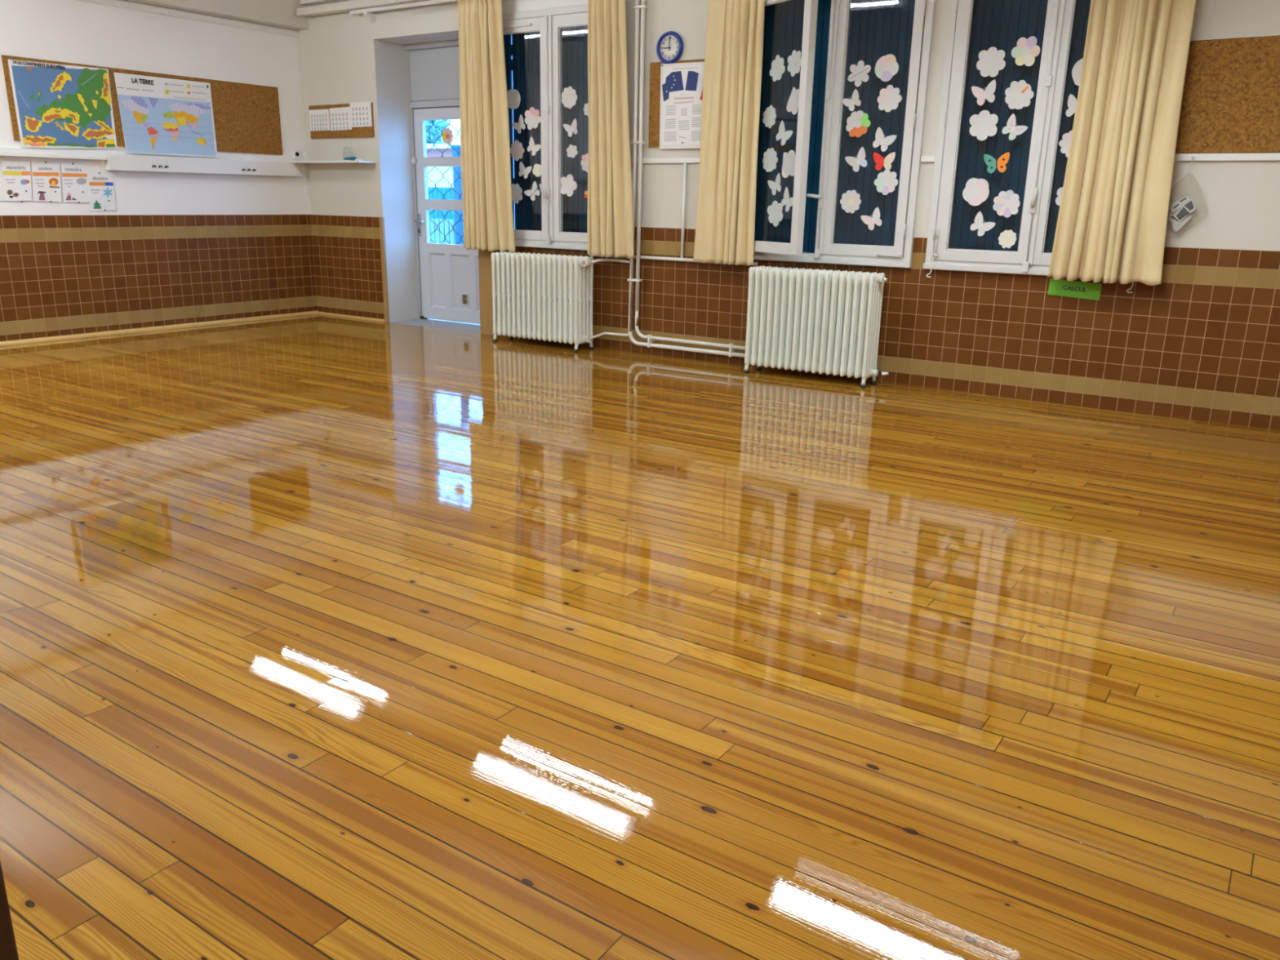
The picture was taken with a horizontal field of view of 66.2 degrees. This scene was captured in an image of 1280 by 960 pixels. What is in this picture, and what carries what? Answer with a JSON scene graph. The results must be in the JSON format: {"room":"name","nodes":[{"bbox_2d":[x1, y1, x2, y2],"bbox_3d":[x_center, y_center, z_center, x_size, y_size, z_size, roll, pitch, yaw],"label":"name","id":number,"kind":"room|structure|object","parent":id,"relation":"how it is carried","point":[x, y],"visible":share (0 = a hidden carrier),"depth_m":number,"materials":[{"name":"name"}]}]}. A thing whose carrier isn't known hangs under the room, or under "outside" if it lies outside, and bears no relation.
{"room":"empty school classroom","nodes":[
{"label":"empty school classroom","id":0,"kind":"room"},
{"bbox_2d":[0,0,317,341],"bbox_3d":[-5.459,-2.381,6.865,0.400,3.220,8.200,12,19,32],"label":"wall","id":1,"kind":"structure","parent":0,"point":[174,248],"depth_m":8.45,"materials":[{"name":"paint"}]},
{"bbox_2d":[0,160,32,202],"bbox_3d":[-4.788,-2.292,7.547,0.005,0.307,0.235,12,19,32],"label":"sheet","id":2,"kind":"object","parent":1,"relation":"attached to","point":[15,175],"visible":1,"depth_m":7.54,"materials":[{"name":"white paper"}]},
{"bbox_2d":[31,161,62,202],"bbox_3d":[-4.665,-2.344,7.723,0.005,0.309,0.242,12,19,32],"label":"sheet","id":3,"kind":"object","parent":1,"relation":"attached to","point":[46,175],"visible":1,"depth_m":7.72,"materials":[{"name":"white paper"}]},
{"bbox_2d":[0,146,124,159],"bbox_3d":[-5.340,-2.275,6.666,0.058,0.062,3.770,12,19,32],"label":"wall ledge","id":4,"kind":"object","parent":1,"relation":"attached to","point":[11,152],"visible":1,"depth_m":7.70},
{"bbox_2d":[60,161,89,203],"bbox_3d":[-4.540,-2.391,7.898,0.005,0.314,0.231,12,19,32],"label":"sheet","id":5,"kind":"object","parent":1,"relation":"attached to","point":[74,175],"visible":1,"depth_m":7.90,"materials":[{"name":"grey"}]},
{"bbox_2d":[87,169,115,211],"bbox_3d":[-4.428,-2.381,8.076,0.005,0.326,0.225,12,19,32],"label":"sheet","id":6,"kind":"object","parent":1,"relation":"attached to","point":[101,191],"visible":1,"depth_m":8.07,"materials":[{"name":"white paper"}]},
{"bbox_2d":[1,54,283,155],"bbox_3d":[-4.091,-3.140,8.361,0.014,0.605,2.400,12,19,32],"label":"cork board","id":7,"kind":"object","parent":1,"relation":"attached to","point":[246,117],"visible":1,"depth_m":8.92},
{"bbox_2d":[7,59,117,148],"bbox_3d":[-4.524,-2.936,7.734,0.007,0.640,0.756,12,19,32],"label":"map","id":8,"kind":"object","parent":7,"relation":"attached to","point":[56,105],"visible":1,"depth_m":7.71},
{"bbox_2d":[113,72,217,157],"bbox_3d":[-4.042,-3.112,8.417,0.006,0.624,0.864,12,19,32],"label":"map","id":9,"kind":"object","parent":7,"relation":"attached to","point":[163,116],"visible":1,"depth_m":8.40,"materials":[{"name":"white"}]},
{"bbox_2d":[0,310,318,346],"bbox_3d":[-5.366,-0.906,7.077,0.026,0.032,7.400,12,19,32],"label":"baseboard","id":10,"kind":"structure","parent":1,"relation":"attached to","point":[309,313],"depth_m":8.58,"materials":[{"name":"beige wood"}]},
{"bbox_2d":[75,0,299,37],"bbox_3d":[-5.321,-3.424,6.361,0.028,0.063,7.406,12,19,32],"label":"trim","id":11,"kind":"structure","parent":1,"relation":"attached to","point":[126,4],"depth_m":8.46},
{"bbox_2d":[104,154,303,176],"bbox_3d":[-3.828,-2.813,8.807,0.082,0.124,1.910,12,19,32],"label":"wall ledge","id":12,"kind":"object","parent":1,"relation":"attached to","point":[113,162],"visible":1,"depth_m":8.66,"materials":[{"name":"wood"}]},
{"bbox_2d":[127,0,308,30],"bbox_3d":[-5.257,-3.651,6.254,0.171,0.435,7.406,12,19,32],"label":"trim","id":13,"kind":"structure","parent":1,"relation":"attached to","point":[277,13],"depth_m":8.72,"materials":[{"name":"paint"}]},
{"bbox_2d":[0,314,1279,959],"bbox_3d":[-1.324,0.043,4.310,10.600,0.120,7.712,12,19,32],"label":"floor","id":14,"kind":"structure","parent":0,"point":[322,637],"depth_m":2.64,"materials":[{"name":"brown wood"}]},
{"bbox_2d":[0,861,18,959],"bbox_3d":[-0.979,0.441,0.912,0.548,1.000,0.502,12,19,32],"label":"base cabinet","id":15,"kind":"object","parent":14,"relation":"on","point":[8,949],"visible":1,"depth_m":0.97,"materials":[{"name":"brown wood"}]},
{"bbox_2d":[491,251,593,351],"bbox_3d":[-0.777,-1.475,8.077,1.008,0.742,0.247,12,19,32],"label":"radiator","id":16,"kind":"object","parent":14,"relation":"on","point":[548,297],"visible":1,"depth_m":7.97,"materials":[{"name":"metal"}]},
{"bbox_2d":[742,265,888,387],"bbox_3d":[1.234,-1.068,6.779,1.045,0.748,0.237,12,19,32],"label":"radiator","id":17,"kind":"object","parent":14,"relation":"on","point":[822,321],"visible":1,"depth_m":6.70,"materials":[{"name":"metal"}]},
{"bbox_2d":[693,0,764,266],"bbox_3d":[0.622,-2.534,6.883,0.496,1.998,0.104,12,19,32],"label":"curtain","id":18,"kind":"object","parent":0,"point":[725,226],"visible":1,"depth_m":6.89,"materials":[{"name":"fabric"}]},
{"bbox_2d":[297,0,1279,430],"bbox_3d":[1.004,-2.340,7.149,10.600,3.220,0.502,12,19,32],"label":"wall","id":19,"kind":"structure","parent":0,"point":[1202,343],"depth_m":6.54,"materials":[{"name":"paint"}]},
{"bbox_2d":[295,37,311,214],"bbox_3d":[-3.264,-3.420,9.541,0.022,1.622,0.022,12,19,32],"label":"trim","id":20,"kind":"structure","parent":19,"relation":"attached to","point":[298,48],"depth_m":9.53,"materials":[{"name":"paint"}]},
{"bbox_2d":[288,160,376,163],"bbox_3d":[-2.916,-3.008,9.290,0.995,0.018,0.211,12,19,32],"label":"wall shelf","id":21,"kind":"object","parent":19,"relation":"attached to","point":[351,161],"visible":1,"depth_m":9.16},
{"bbox_2d":[308,102,374,138],"bbox_3d":[-2.814,-3.376,9.241,0.890,0.300,0.014,12,19,32],"label":"cork board","id":22,"kind":"object","parent":19,"relation":"attached to","point":[361,131],"visible":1,"depth_m":9.24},
{"bbox_2d":[309,109,329,130],"bbox_3d":[-3.064,-3.441,9.388,0.287,0.190,0.002,12,19,32],"label":"notice sheet","id":23,"kind":"object","parent":22,"relation":"attached to","point":[319,120],"visible":1,"depth_m":9.39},
{"bbox_2d":[328,106,351,130],"bbox_3d":[-2.812,-3.391,9.222,0.300,0.206,0.002,12,19,32],"label":"notice sheet","id":24,"kind":"object","parent":22,"relation":"attached to","point":[340,117],"visible":1,"depth_m":9.22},
{"bbox_2d":[349,101,372,127],"bbox_3d":[-2.575,-3.371,9.057,0.285,0.215,0.002,12,19,32],"label":"notice sheet","id":25,"kind":"object","parent":22,"relation":"attached to","point":[360,112],"visible":1,"depth_m":9.05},
{"bbox_2d":[317,311,384,321],"bbox_3d":[-2.889,-1.625,9.763,1.000,0.024,0.018,12,19,32],"label":"baseboard","id":26,"kind":"structure","parent":19,"relation":"attached to","point":[318,313],"depth_m":9.74,"materials":[{"name":"wood"}]},
{"bbox_2d":[296,0,429,17],"bbox_3d":[0.850,-3.651,6.497,9.600,0.345,0.156,12,19,32],"label":"trim","id":27,"kind":"structure","parent":19,"relation":"attached to","point":[358,4],"depth_m":8.76,"materials":[{"name":"paint"}]},
{"bbox_2d":[349,0,457,22],"bbox_3d":[1.054,-3.401,6.452,8.730,0.097,0.106,12,19,32],"label":"pole","id":28,"kind":"object","parent":19,"relation":"attached to","point":[371,17],"visible":1,"depth_m":8.47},
{"bbox_2d":[457,0,515,252],"bbox_3d":[-1.272,-2.919,8.112,0.600,2.005,0.110,12,19,32],"label":"curtain","id":29,"kind":"object","parent":28,"relation":"hanging from","point":[484,123],"visible":1,"depth_m":8.10,"materials":[{"name":"fabric"}]},
{"bbox_2d":[586,0,634,258],"bbox_3d":[-0.215,-2.705,7.426,0.454,1.998,0.092,12,19,32],"label":"curtain","id":30,"kind":"object","parent":28,"relation":"hanging from","point":[610,219],"visible":1,"depth_m":7.44,"materials":[{"name":"fabric"}]},
{"bbox_2d":[390,318,480,333],"bbox_3d":[-1.785,-1.430,9.383,1.210,0.099,0.508,12,19,32],"label":"threshold","id":31,"kind":"object","parent":19,"relation":"attached to","point":[450,325],"depth_m":9.39,"materials":[{"name":"stone"}]},
{"bbox_2d":[403,39,479,324],"bbox_3d":[-1.668,-2.728,9.161,1.219,2.520,0.165,12,19,32],"label":"door","id":32,"kind":"structure","parent":19,"relation":"in","point":[448,274],"depth_m":9.34,"materials":[{"name":"white wood"}]},
{"bbox_2d":[426,120,463,244],"bbox_3d":[-1.648,-2.782,9.188,0.962,1.222,0.014,12,19,32],"label":"grille","id":33,"kind":"object","parent":32,"relation":"attached to","point":[427,188],"depth_m":9.36,"materials":[{"name":"metal"}]},
{"bbox_2d":[441,127,453,145],"bbox_3d":[-1.785,-3.190,9.115,0.148,0.161,0.004,12,19,32],"label":"paper flower","id":34,"kind":"object","parent":32,"relation":"attached to","point":[447,135],"visible":1,"depth_m":9.12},
{"bbox_2d":[502,4,588,250],"bbox_3d":[-0.695,-2.809,7.942,1.312,1.816,0.282,12,19,32],"label":"window","id":35,"kind":"structure","parent":19,"relation":"in","point":[548,47],"depth_m":7.99,"materials":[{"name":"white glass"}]},
{"bbox_2d":[507,88,520,109],"bbox_3d":[-1.041,-3.118,8.041,0.167,0.152,0.004,12,19,32],"label":"paper flower","id":36,"kind":"object","parent":35,"relation":"attached to","point":[513,95],"visible":0.89,"depth_m":8.04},
{"bbox_2d":[510,139,524,160],"bbox_3d":[-1.019,-2.729,8.132,0.161,0.166,0.004,12,19,32],"label":"paper flower","id":37,"kind":"object","parent":35,"relation":"attached to","point":[517,150],"visible":0.96,"depth_m":8.13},
{"bbox_2d":[511,183,522,204],"bbox_3d":[-1.040,-2.402,8.236,0.143,0.163,0.004,12,19,32],"label":"paper flower","id":38,"kind":"object","parent":35,"relation":"attached to","point":[517,191],"visible":0.87,"depth_m":8.23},
{"bbox_2d":[502,22,532,28],"bbox_3d":[-0.998,-3.621,7.834,0.340,0.017,0.019,12,19,32],"label":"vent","id":39,"kind":"object","parent":35,"relation":"attached to","point":[505,25],"depth_m":7.82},
{"bbox_2d":[511,31,542,231],"bbox_3d":[-0.845,-2.871,8.182,0.530,1.783,0.030,12,19,32],"label":"shutter","id":40,"kind":"object","parent":35,"relation":"attached to","point":[526,46],"depth_m":8.19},
{"bbox_2d":[524,181,539,200],"bbox_3d":[-0.894,-2.396,8.135,0.174,0.160,0.005,12,19,32],"label":"butterfly","id":41,"kind":"object","parent":35,"relation":"attached to","point":[528,193],"visible":1,"depth_m":8.13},
{"bbox_2d":[524,106,540,129],"bbox_3d":[-0.869,-2.935,7.969,0.174,0.174,0.005,12,19,32],"label":"paper flower","id":42,"kind":"object","parent":35,"relation":"attached to","point":[532,118],"visible":1,"depth_m":7.97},
{"bbox_2d":[527,136,541,155],"bbox_3d":[-0.862,-2.728,8.022,0.151,0.151,0.004,12,19,32],"label":"butterfly","id":43,"kind":"object","parent":35,"relation":"attached to","point":[532,146],"visible":1,"depth_m":8.03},
{"bbox_2d":[560,173,577,196],"bbox_3d":[-0.575,-2.375,7.915,0.172,0.173,0.005,12,19,32],"label":"paper flower","id":44,"kind":"object","parent":35,"relation":"attached to","point":[568,184],"visible":1,"depth_m":7.92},
{"bbox_2d":[561,86,577,108],"bbox_3d":[-0.555,-3.010,7.729,0.160,0.165,0.004,12,19,32],"label":"paper flower","id":45,"kind":"object","parent":35,"relation":"attached to","point":[569,97],"visible":1,"depth_m":7.73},
{"bbox_2d":[563,118,577,137],"bbox_3d":[-0.551,-2.793,7.785,0.146,0.138,0.005,12,19,32],"label":"butterfly","id":46,"kind":"object","parent":35,"relation":"attached to","point":[572,128],"visible":1,"depth_m":7.78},
{"bbox_2d":[562,25,588,232],"bbox_3d":[-0.359,-2.771,7.867,0.649,1.783,0.030,12,19,32],"label":"shutter","id":47,"kind":"object","parent":35,"relation":"attached to","point":[575,39],"depth_m":7.93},
{"bbox_2d":[502,0,627,13],"bbox_3d":[-0.692,-3.716,7.642,1.440,0.108,0.038,12,19,32],"label":"trim","id":48,"kind":"structure","parent":19,"relation":"attached to","point":[508,6],"depth_m":7.73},
{"bbox_2d":[631,157,699,163],"bbox_3d":[0.283,-2.385,7.328,1.080,0.038,0.024,12,19,32],"label":"trim","id":49,"kind":"structure","parent":19,"relation":"attached to","point":[647,160],"depth_m":7.35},
{"bbox_2d":[656,31,683,63],"bbox_3d":[0.215,-3.149,7.155,0.224,0.224,0.038,12,19,32],"label":"wall clock","id":50,"kind":"object","parent":19,"relation":"attached to","point":[669,46],"visible":1,"depth_m":7.15,"materials":[{"name":"blue"}]},
{"bbox_2d":[588,253,758,266],"bbox_3d":[0.223,-1.695,7.528,1.520,0.026,0.026,12,19,32],"label":"pipe","id":51,"kind":"object","parent":19,"relation":"attached to","point":[646,257],"visible":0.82,"depth_m":7.51,"materials":[{"name":"metal"}]},
{"bbox_2d":[648,58,704,146],"bbox_3d":[0.451,-2.731,7.118,0.915,0.594,0.014,12,19,32],"label":"cork board","id":52,"kind":"object","parent":19,"relation":"attached to","point":[655,67],"visible":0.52,"depth_m":7.32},
{"bbox_2d":[659,62,704,149],"bbox_3d":[0.305,-2.739,7.193,0.381,0.592,0.008,12,19,32],"label":"poster","id":53,"kind":"object","parent":52,"relation":"attached to","point":[681,83],"visible":0.95,"depth_m":7.20,"materials":[{"name":"grey paper"}]},
{"bbox_2d":[680,162,686,257],"bbox_3d":[0.327,-2.019,7.381,0.028,0.698,0.023,12,19,32],"label":"cable conduit","id":54,"kind":"object","parent":19,"relation":"attached to","point":[684,163],"visible":1,"depth_m":7.37,"materials":[{"name":"paint"}]},
{"bbox_2d":[627,0,745,357],"bbox_3d":[0.431,-2.334,7.195,1.195,2.796,0.074,12,19,32],"label":"pipe","id":55,"kind":"object","parent":19,"relation":"attached to","point":[637,6],"visible":0.98,"depth_m":7.47,"materials":[{"name":"metal"}]},
{"bbox_2d":[635,0,745,356],"bbox_3d":[0.460,-2.328,7.176,1.126,2.798,0.074,12,19,32],"label":"pipe","id":56,"kind":"object","parent":19,"relation":"attached to","point":[651,339],"visible":0.97,"depth_m":7.47,"materials":[{"name":"metal"}]},
{"bbox_2d":[753,0,936,267],"bbox_3d":[1.237,-2.377,6.564,1.312,1.816,0.488,12,19,32],"label":"window","id":57,"kind":"structure","parent":19,"relation":"in","point":[830,36],"depth_m":6.61,"materials":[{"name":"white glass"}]},
{"bbox_2d":[762,105,776,128],"bbox_3d":[0.888,-2.489,6.731,0.004,0.148,0.150,-8,18,-29],"label":"paper flower","id":58,"kind":"object","parent":57,"relation":"attached to","point":[770,115],"visible":1,"depth_m":6.73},
{"bbox_2d":[762,147,777,172],"bbox_3d":[0.900,-2.209,6.779,0.005,0.160,0.171,-8,18,-29],"label":"paper flower","id":59,"kind":"object","parent":57,"relation":"attached to","point":[770,159],"visible":1,"depth_m":6.78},
{"bbox_2d":[767,173,781,195],"bbox_3d":[0.927,-2.042,6.773,0.005,0.149,0.157,-8,18,-29],"label":"butterfly","id":60,"kind":"object","parent":57,"relation":"attached to","point":[773,185],"visible":1,"depth_m":6.76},
{"bbox_2d":[767,200,782,226],"bbox_3d":[0.936,-1.845,6.805,0.006,0.174,0.178,-8,18,-29],"label":"paper flower","id":61,"kind":"object","parent":57,"relation":"attached to","point":[775,211],"visible":1,"depth_m":6.80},
{"bbox_2d":[769,54,785,81],"bbox_3d":[0.924,-2.767,6.596,0.005,0.165,0.169,-8,18,-29],"label":"paper flower","id":62,"kind":"object","parent":57,"relation":"attached to","point":[778,68],"visible":1,"depth_m":6.60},
{"bbox_2d":[776,120,792,145],"bbox_3d":[0.975,-2.338,6.612,0.005,0.163,0.181,-8,18,-29],"label":"butterfly","id":63,"kind":"object","parent":57,"relation":"attached to","point":[781,135],"visible":1,"depth_m":6.63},
{"bbox_2d":[781,186,792,211],"bbox_3d":[1.009,-1.905,6.660,0.005,0.165,0.159,-8,18,-29],"label":"butterfly","id":64,"kind":"object","parent":57,"relation":"attached to","point":[788,202],"visible":1,"depth_m":6.68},
{"bbox_2d":[782,150,795,177],"bbox_3d":[1.010,-2.124,6.602,0.006,0.177,0.172,-8,18,-29],"label":"paper flower","id":65,"kind":"object","parent":57,"relation":"attached to","point":[788,158],"visible":1,"depth_m":6.62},
{"bbox_2d":[786,87,799,114],"bbox_3d":[1.020,-2.506,6.488,0.005,0.173,0.157,-8,18,-29],"label":"paper flower","id":66,"kind":"object","parent":57,"relation":"attached to","point":[793,103],"visible":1,"depth_m":6.49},
{"bbox_2d":[754,0,831,253],"bbox_3d":[1.098,-2.473,6.923,0.652,1.783,0.030,12,19,32],"label":"shutter","id":67,"kind":"object","parent":57,"relation":"attached to","point":[783,21],"depth_m":6.91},
{"bbox_2d":[787,49,801,76],"bbox_3d":[1.017,-2.732,6.437,0.004,0.161,0.161,-8,18,-29],"label":"paper flower","id":68,"kind":"object","parent":57,"relation":"attached to","point":[793,60],"visible":1,"depth_m":6.44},
{"bbox_2d":[840,190,861,213],"bbox_3d":[1.424,-1.883,6.643,0.152,0.153,0.004,12,19,32],"label":"paper flower","id":69,"kind":"object","parent":57,"relation":"attached to","point":[851,201],"visible":1,"depth_m":6.64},
{"bbox_2d":[842,88,861,111],"bbox_3d":[1.396,-2.512,6.491,0.140,0.140,0.004,12,19,32],"label":"butterfly","id":70,"kind":"object","parent":57,"relation":"attached to","point":[850,103],"visible":1,"depth_m":6.49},
{"bbox_2d":[844,146,866,172],"bbox_3d":[1.443,-2.142,6.559,0.162,0.160,0.005,12,19,32],"label":"butterfly","id":71,"kind":"object","parent":57,"relation":"attached to","point":[855,162],"visible":1,"depth_m":6.55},
{"bbox_2d":[845,110,871,137],"bbox_3d":[1.445,-2.356,6.498,0.170,0.168,0.005,12,19,32],"label":"paper flower","id":72,"kind":"object","parent":57,"relation":"attached to","point":[858,122],"visible":1,"depth_m":6.50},
{"bbox_2d":[848,60,871,86],"bbox_3d":[1.434,-2.658,6.423,0.156,0.160,0.005,12,19,32],"label":"paper flower","id":73,"kind":"object","parent":57,"relation":"attached to","point":[860,74],"visible":1,"depth_m":6.42,"materials":[{"name":"white paper"}]},
{"bbox_2d":[860,207,881,230],"bbox_3d":[1.551,-1.755,6.588,0.154,0.153,0.005,12,19,32],"label":"butterfly","id":74,"kind":"object","parent":57,"relation":"attached to","point":[868,220],"visible":1,"depth_m":6.59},
{"bbox_2d":[833,0,915,245],"bbox_3d":[1.635,-2.363,6.575,0.649,1.783,0.030,12,19,32],"label":"shutter","id":75,"kind":"object","parent":57,"relation":"attached to","point":[877,28],"depth_m":6.57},
{"bbox_2d":[873,151,895,170],"bbox_3d":[1.603,-2.096,6.458,0.151,0.115,0.005,12,19,32],"label":"butterfly","id":76,"kind":"object","parent":57,"relation":"attached to","point":[879,160],"visible":1,"depth_m":6.46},
{"bbox_2d":[872,126,897,151],"bbox_3d":[1.602,-2.229,6.423,0.159,0.154,0.005,12,19,32],"label":"butterfly","id":77,"kind":"object","parent":57,"relation":"attached to","point":[879,136],"visible":1,"depth_m":6.43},
{"bbox_2d":[874,169,897,195],"bbox_3d":[1.624,-1.964,6.480,0.165,0.162,0.004,12,19,32],"label":"paper flower","id":78,"kind":"object","parent":57,"relation":"attached to","point":[886,182],"visible":1,"depth_m":6.48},
{"bbox_2d":[875,53,898,81],"bbox_3d":[1.588,-2.651,6.317,0.160,0.164,0.004,12,19,32],"label":"paper flower","id":79,"kind":"object","parent":57,"relation":"attached to","point":[886,66],"visible":1,"depth_m":6.32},
{"bbox_2d":[877,84,902,111],"bbox_3d":[1.614,-2.467,6.349,0.167,0.165,0.005,12,19,32],"label":"paper flower","id":80,"kind":"object","parent":57,"relation":"attached to","point":[889,98],"visible":1,"depth_m":6.35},
{"bbox_2d":[923,0,1090,275],"bbox_3d":[2.454,-2.163,5.898,1.312,1.816,0.276,12,19,32],"label":"window","id":81,"kind":"structure","parent":19,"relation":"in","point":[1036,166],"depth_m":6.08,"materials":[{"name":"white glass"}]},
{"bbox_2d":[962,177,989,205],"bbox_3d":[2.113,-1.812,6.177,0.165,0.168,0.005,12,19,32],"label":"paper flower","id":82,"kind":"object","parent":81,"relation":"attached to","point":[976,191],"visible":1,"depth_m":6.17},
{"bbox_2d":[970,211,995,235],"bbox_3d":[2.165,-1.616,6.194,0.156,0.154,0.004,12,19,32],"label":"butterfly","id":83,"kind":"object","parent":81,"relation":"attached to","point":[979,224],"visible":1,"depth_m":6.20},
{"bbox_2d":[971,79,995,105],"bbox_3d":[2.107,-2.377,6.027,0.151,0.148,0.006,12,19,32],"label":"butterfly","id":84,"kind":"object","parent":81,"relation":"attached to","point":[978,92],"visible":1,"depth_m":6.02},
{"bbox_2d":[969,110,998,140],"bbox_3d":[2.121,-2.190,6.067,0.176,0.178,0.005,12,19,32],"label":"paper flower","id":85,"kind":"object","parent":81,"relation":"attached to","point":[983,125],"visible":1,"depth_m":6.07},
{"bbox_2d":[976,46,1005,76],"bbox_3d":[2.133,-2.538,5.964,0.174,0.171,0.005,12,19,32],"label":"paper flower","id":86,"kind":"object","parent":81,"relation":"attached to","point":[991,61],"visible":1,"depth_m":5.97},
{"bbox_2d":[983,152,1009,173],"bbox_3d":[2.202,-1.961,6.073,0.155,0.125,0.006,12,19,32],"label":"butterfly","id":87,"kind":"object","parent":81,"relation":"attached to","point":[993,164],"visible":1,"depth_m":6.07,"materials":[{"name":"multicoloured"}]},
{"bbox_2d":[948,0,1048,251],"bbox_3d":[2.256,-2.236,6.172,0.652,1.783,0.030,12,19,32],"label":"shutter","id":88,"kind":"object","parent":81,"relation":"attached to","point":[999,24],"depth_m":6.16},
{"bbox_2d":[992,190,1019,217],"bbox_3d":[2.273,-1.713,6.091,0.161,0.165,0.005,12,19,32],"label":"paper flower","id":89,"kind":"object","parent":81,"relation":"attached to","point":[1006,203],"visible":1,"depth_m":6.09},
{"bbox_2d":[998,230,1016,248],"bbox_3d":[2.294,-1.505,6.135,0.110,0.112,0.003,12,19,32],"label":"paper flower","id":90,"kind":"object","parent":81,"relation":"attached to","point":[1006,238],"visible":1,"depth_m":6.13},
{"bbox_2d":[1002,113,1027,140],"bbox_3d":[2.281,-2.146,5.968,0.152,0.155,0.004,12,19,32],"label":"butterfly","id":91,"kind":"object","parent":81,"relation":"attached to","point":[1015,131],"visible":1,"depth_m":5.97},
{"bbox_2d":[1004,80,1033,109],"bbox_3d":[2.285,-2.321,5.917,0.171,0.166,0.005,12,19,32],"label":"paper flower","id":92,"kind":"object","parent":81,"relation":"attached to","point":[1020,94],"visible":1,"depth_m":5.92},
{"bbox_2d":[1011,35,1039,66],"bbox_3d":[2.296,-2.550,5.846,0.166,0.165,0.005,12,19,32],"label":"paper flower","id":93,"kind":"object","parent":81,"relation":"attached to","point":[1025,51],"visible":1,"depth_m":5.84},
{"bbox_2d":[1058,129,1072,157],"bbox_3d":[2.565,-1.992,5.809,0.167,0.164,0.004,12,19,32],"label":"paper flower","id":94,"kind":"object","parent":81,"relation":"attached to","point":[1064,143],"visible":0.33,"depth_m":5.83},
{"bbox_2d":[1044,0,1090,253],"bbox_3d":[2.792,-2.126,5.825,0.649,1.783,0.030,12,19,32],"label":"shutter","id":95,"kind":"object","parent":81,"relation":"attached to","point":[1082,11],"depth_m":5.93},
{"bbox_2d":[1066,93,1076,116],"bbox_3d":[2.572,-2.188,5.751,0.140,0.142,0.005,12,19,32],"label":"butterfly","id":96,"kind":"object","parent":81,"relation":"attached to","point":[1072,101],"visible":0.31,"depth_m":5.77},
{"bbox_2d":[1071,57,1083,85],"bbox_3d":[2.587,-2.367,5.691,0.158,0.160,0.004,12,19,32],"label":"paper flower","id":97,"kind":"object","parent":81,"relation":"attached to","point":[1077,69],"visible":0.29,"depth_m":5.72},
{"bbox_2d":[1047,278,1102,300],"bbox_3d":[2.651,-1.165,5.992,0.302,0.116,0.004,12,19,32],"label":"sign","id":98,"kind":"object","parent":19,"relation":"attached to","point":[1061,287],"visible":1,"depth_m":5.99,"materials":[{"name":"green"}]},
{"bbox_2d":[1188,155,1195,175],"bbox_3d":[3.091,-1.594,5.528,0.211,0.443,0.067,12,19,32],"label":"string","id":99,"kind":"object","parent":19,"relation":"hanging from","point":[1192,157],"visible":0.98,"depth_m":5.49,"materials":[{"name":"beige"}]},
{"bbox_2d":[1168,205,1191,224],"bbox_3d":[3.058,-1.501,5.565,0.111,0.106,0.003,12,19,32],"label":"printed card","id":100,"kind":"object","parent":99,"relation":"in","point":[1176,218],"visible":1,"depth_m":5.57,"materials":[{"name":"paper"}]},
{"bbox_2d":[1169,196,1189,213],"bbox_3d":[3.056,-1.560,5.561,0.096,0.091,0.003,12,19,32],"label":"printed card","id":101,"kind":"object","parent":99,"relation":"in","point":[1174,206],"visible":1,"depth_m":5.57,"materials":[{"name":"paper"}]},
{"bbox_2d":[1174,153,1279,160],"bbox_3d":[3.988,-1.626,4.926,2.440,0.038,0.024,12,19,32],"label":"trim","id":102,"kind":"structure","parent":19,"relation":"attached to","point":[1179,157],"depth_m":5.40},
{"bbox_2d":[1175,35,1279,153],"bbox_3d":[3.714,-1.987,5.024,1.720,0.588,0.014,12,19,32],"label":"cork board","id":103,"kind":"object","parent":19,"relation":"attached to","point":[1230,104],"visible":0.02,"depth_m":5.34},
{"bbox_2d":[1047,0,1195,285],"bbox_3d":[2.739,-2.111,5.507,0.620,1.975,0.128,12,19,32],"label":"curtain","id":104,"kind":"object","parent":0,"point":[1112,221],"visible":1,"depth_m":5.55,"materials":[{"name":"fabric"}]},
{"label":"outside","id":105,"kind":"structure","parent":0,"visible":0},
{"bbox_3d":[-1.271,-8.687,35.214,54.000,0.130,44.500,12,19,32],"label":"ground","id":106,"kind":"structure","parent":105,"visible":0},
{"bbox_2d":[425,120,449,143],"bbox_3d":[-8.762,-11.724,35.189,3.954,5.472,3.916,-1,16,-6],"label":"tree","id":107,"kind":"object","parent":106,"relation":"on","point":[433,133],"visible":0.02,"depth_m":34.62,"materials":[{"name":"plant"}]},
{"bbox_2d":[427,186,454,244],"bbox_3d":[-3.379,-4.530,17.727,3.505,1.440,0.060,12,19,32],"label":"picket fence","id":108,"kind":"object","parent":106,"relation":"on","point":[435,194],"visible":0.06,"depth_m":17.71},
{"bbox_2d":[429,218,455,244],"bbox_3d":[-2.676,-3.236,14.096,2.160,0.980,0.050,12,19,32],"label":"fence","id":109,"kind":"object","parent":106,"relation":"on","point":[445,228],"visible":0.09,"depth_m":14.09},
{"bbox_2d":[426,142,460,187],"bbox_3d":[-3.363,-6.880,24.110,11.150,2.440,3.450,12,19,32],"label":"school building","id":110,"kind":"structure","parent":106,"relation":"on","point":[435,175],"depth_m":23.03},
{"bbox_2d":[450,145,463,244],"bbox_3d":[-2.309,-3.267,12.541,0.110,1.910,0.100,12,19,32],"label":"porch post","id":111,"kind":"object","parent":106,"relation":"on","point":[459,227],"visible":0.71,"depth_m":12.41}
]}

